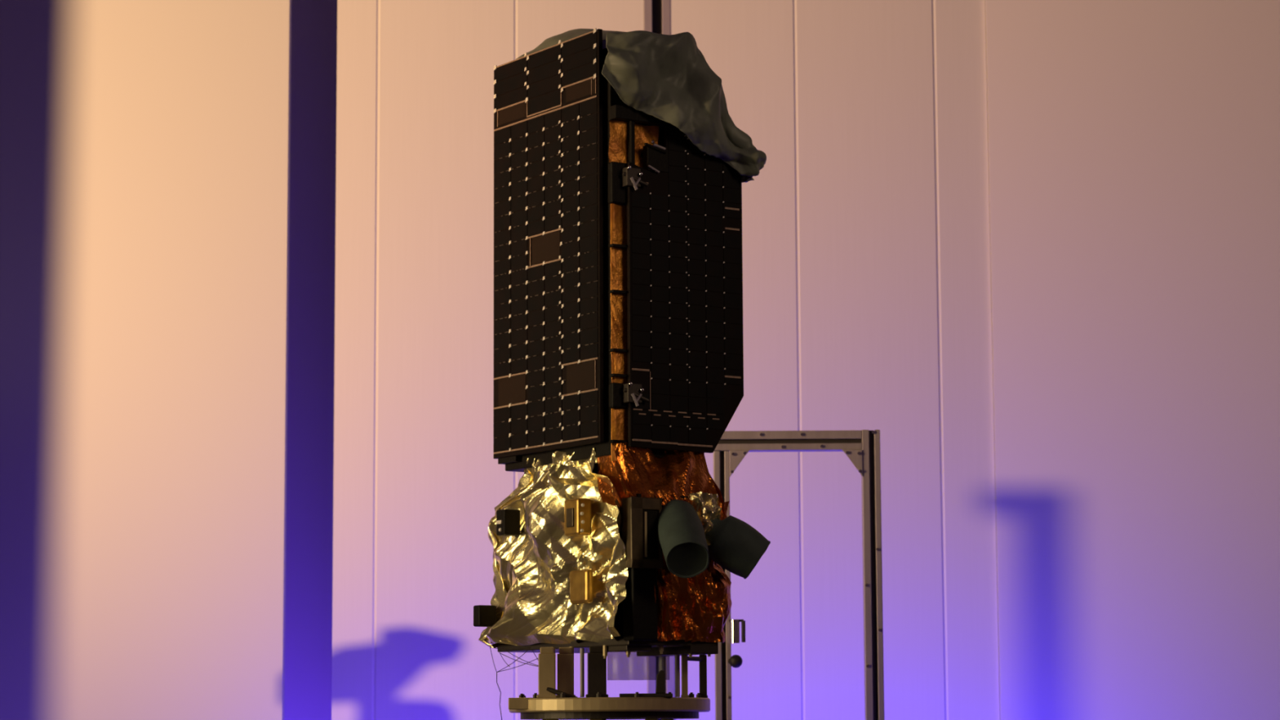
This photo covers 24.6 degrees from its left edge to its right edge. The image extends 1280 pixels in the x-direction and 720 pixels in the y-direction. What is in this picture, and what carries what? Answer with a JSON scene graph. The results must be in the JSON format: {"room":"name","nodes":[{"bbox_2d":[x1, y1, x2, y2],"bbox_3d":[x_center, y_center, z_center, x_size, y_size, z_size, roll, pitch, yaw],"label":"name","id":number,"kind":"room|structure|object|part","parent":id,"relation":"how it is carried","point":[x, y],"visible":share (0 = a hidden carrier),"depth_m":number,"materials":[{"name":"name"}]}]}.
{"room":"clean room","nodes":[
{"label":"clean room","id":0,"kind":"room"},
{"bbox_2d":[284,0,337,719],"bbox_3d":[-2.199,0.267,20.688,2.000,8.000,0.100,0,-7,0],"label":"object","id":1,"kind":"structure","parent":0,"point":[313,65],"depth_m":20.67,"materials":[{"name":"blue paint"}]},
{"bbox_2d":[0,0,1279,719],"bbox_3d":[-1.000,0.068,19.198,17.000,8.000,0.145,0,-7,0],"label":"wall","id":2,"kind":"structure","parent":0,"point":[144,144],"depth_m":19.16,"materials":[{"name":"white paint"}]},
{"bbox_2d":[643,0,656,693],"bbox_3d":[0.065,0.063,19.198,0.055,8.000,0.105,0,-7,0],"label":"trim","id":3,"kind":"structure","parent":2,"relation":"attached to","point":[651,672],"depth_m":18.91,"materials":[{"name":"metal"}]},
{"bbox_2d":[652,0,666,719],"bbox_3d":[0.125,0.066,19.225,0.066,8.000,0.050,0,-7,0],"label":"trim","id":4,"kind":"structure","parent":2,"relation":"attached to","point":[660,661],"depth_m":19.50,"materials":[{"name":"black rubber"}]},
{"bbox_2d":[662,0,675,719],"bbox_3d":[0.187,0.062,19.198,0.056,8.000,0.105,0,-7,0],"label":"trim","id":5,"kind":"structure","parent":2,"relation":"attached to","point":[666,22],"depth_m":18.91,"materials":[{"name":"metal"}]},
{"bbox_3d":[-1.235,2.862,9.210,18.500,0.100,23.000,0,-7,0],"label":"floor","id":6,"kind":"structure","parent":0,"visible":0},
{"bbox_2d":[508,646,710,719],"bbox_3d":[-0.142,2.407,14.065,1.000,2.036,1.000,0,-7,0],"label":"stand","id":7,"kind":"object","parent":6,"relation":"on","point":[550,704],"visible":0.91,"depth_m":13.82,"materials":[{"name":"beige metal"}]},
{"bbox_3d":[-0.439,1.478,13.872,0.096,0.239,0.080,0,-7,0],"label":"post","id":8,"kind":"part","parent":7,"relation":"part of","materials":[{"name":"beige metal"}]},
{"bbox_3d":[-0.376,1.583,13.826,0.170,0.090,0.025,-2,-8,13],"label":"clamp lever","id":9,"kind":"part","parent":7,"relation":"part of","materials":[{"name":"grey metal"}]},
{"bbox_3d":[-0.352,1.482,13.912,0.094,0.239,0.078,0,-7,0],"label":"post","id":10,"kind":"part","parent":7,"relation":"part of","materials":[{"name":"beige metal"}]},
{"bbox_3d":[-0.272,1.474,13.842,0.020,0.230,0.020,0,-7,0],"label":"tie rod","id":11,"kind":"part","parent":7,"relation":"part of","materials":[{"name":"metal"}]},
{"bbox_3d":[-0.202,2.472,13.723,0.060,1.580,0.060,0,-7,0],"label":"leg","id":12,"kind":"part","parent":7,"relation":"part of","materials":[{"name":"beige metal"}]},
{"bbox_3d":[-0.202,1.469,13.813,0.106,0.239,0.088,0,-7,0],"label":"post","id":13,"kind":"part","parent":7,"relation":"part of","materials":[{"name":"grey metal"}]},
{"bbox_3d":[-0.146,1.667,14.160,0.970,0.065,0.970,0,-7,0],"label":"ring plate","id":14,"kind":"part","parent":7,"relation":"part of","materials":[{"name":"beige metal"}]},
{"bbox_2d":[473,27,770,658],"bbox_3d":[-0.085,-0.050,14.327,0.906,3.020,1.783,5,-9,-34],"label":"satellite","id":15,"kind":"object","parent":7,"relation":"on","point":[619,349],"visible":0.99,"depth_m":14.07,"materials":[{"name":"black metal"}]},
{"bbox_2d":[489,647,537,719],"bbox_3d":[-0.583,2.422,14.282,0.031,2.056,0.522,5,-9,-37],"label":"hanging wire","id":16,"kind":"object","parent":15,"relation":"hanging from","point":[490,647],"visible":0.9,"depth_m":14.47,"materials":[{"name":"grey metal"}]},
{"bbox_3d":[-0.456,-0.548,14.371,0.022,1.993,0.976,5,-9,-34],"label":"solar panel","id":17,"kind":"part","parent":15,"relation":"part of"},
{"bbox_3d":[-0.329,0.747,13.910,0.013,0.090,0.060,5,-9,-34],"label":"connector plate","id":18,"kind":"part","parent":15,"relation":"part of","materials":[{"name":"metal"}]},
{"bbox_3d":[-0.169,1.386,14.237,0.510,0.035,1.180,5,-9,-34],"label":"plate","id":19,"kind":"part","parent":15,"relation":"part of","materials":[{"name":"grey metal"}]},
{"bbox_3d":[-0.133,0.934,14.273,0.450,0.870,1.120,5,-9,-34],"label":"bus frame","id":20,"kind":"part","parent":15,"relation":"part of","materials":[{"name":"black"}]},
{"bbox_3d":[-0.029,-0.839,13.953,0.043,0.062,0.015,5,-9,-34],"label":"lever","id":21,"kind":"part","parent":15,"relation":"part of","materials":[{"name":"metal"}]},
{"bbox_3d":[-0.024,0.187,13.820,0.043,0.062,0.015,5,-9,-34],"label":"lever","id":22,"kind":"part","parent":15,"relation":"part of","materials":[{"name":"metal"}]},
{"bbox_2d":[622,568,657,641],"bbox_3d":[0.001,1.133,13.650,0.140,0.345,0.092,5,-9,-34],"label":"blanket","id":23,"kind":"object","parent":15,"relation":"on","point":[640,585],"depth_m":13.61,"materials":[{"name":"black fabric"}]},
{"bbox_2d":[515,28,766,182],"bbox_3d":[-0.070,-1.271,14.583,0.923,0.882,1.278,5,-9,-34],"label":"cloth","id":24,"kind":"object","parent":15,"relation":"on","point":[667,77],"visible":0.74,"depth_m":14.10,"materials":[{"name":"grey fabric"}]},
{"bbox_3d":[0.024,0.809,13.627,0.012,0.210,0.014,5,-9,-34],"label":"guide rail","id":25,"kind":"part","parent":15,"relation":"part of","materials":[{"name":"beige metal"}]},
{"bbox_3d":[0.219,-0.505,14.120,0.661,1.898,0.022,5,-9,-34],"label":"solar panel","id":26,"kind":"part","parent":15,"relation":"part of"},
{"bbox_3d":[0.058,2.479,13.793,0.060,1.580,0.060,0,-7,0],"label":"leg","id":27,"kind":"part","parent":7,"relation":"part of","materials":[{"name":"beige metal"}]},
{"bbox_3d":[0.178,1.490,13.981,0.024,0.230,0.024,0,-7,0],"label":"tie rod","id":28,"kind":"part","parent":7,"relation":"part of","materials":[{"name":"metal"}]},
{"bbox_3d":[0.213,1.493,14.021,0.036,0.239,0.030,0,-7,0],"label":"post","id":29,"kind":"part","parent":7,"relation":"part of","materials":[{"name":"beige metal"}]},
{"bbox_3d":[0.305,1.516,14.200,0.043,0.239,0.036,0,-7,0],"label":"post","id":30,"kind":"part","parent":7,"relation":"part of","materials":[{"name":"grey metal"}]},
{"bbox_2d":[713,429,884,719],"bbox_3d":[0.886,2.050,16.372,0.970,3.325,0.500,0,-7,0],"label":"frame","id":31,"kind":"object","parent":6,"relation":"on","point":[862,447],"visible":0.87,"depth_m":16.48,"materials":[{"name":"metal"}]},
{"bbox_3d":[0.467,2.110,16.366,0.089,3.210,0.104,0,-7,0],"label":"post","id":32,"kind":"part","parent":31,"relation":"part of","materials":[{"name":"metal"}]},
{"bbox_3d":[0.531,1.677,16.340,0.080,0.074,0.073,0,-7,0],"label":"round knob","id":33,"kind":"part","parent":31,"relation":"part of","materials":[{"name":"black rubber"}]},
{"bbox_3d":[0.560,0.583,16.510,0.114,0.151,0.010,0,-7,0],"label":"corner plate","id":34,"kind":"part","parent":31,"relation":"part of","materials":[{"name":"metal"}]},
{"bbox_3d":[1.193,0.580,16.510,0.114,0.151,0.010,0,-7,0],"label":"corner plate","id":35,"kind":"part","parent":31,"relation":"part of","materials":[{"name":"metal"}]},
{"bbox_3d":[1.309,2.048,16.374,0.102,3.325,0.104,0,-7,0],"label":"post","id":36,"kind":"part","parent":31,"relation":"part of","materials":[{"name":"metal"}]}
]}

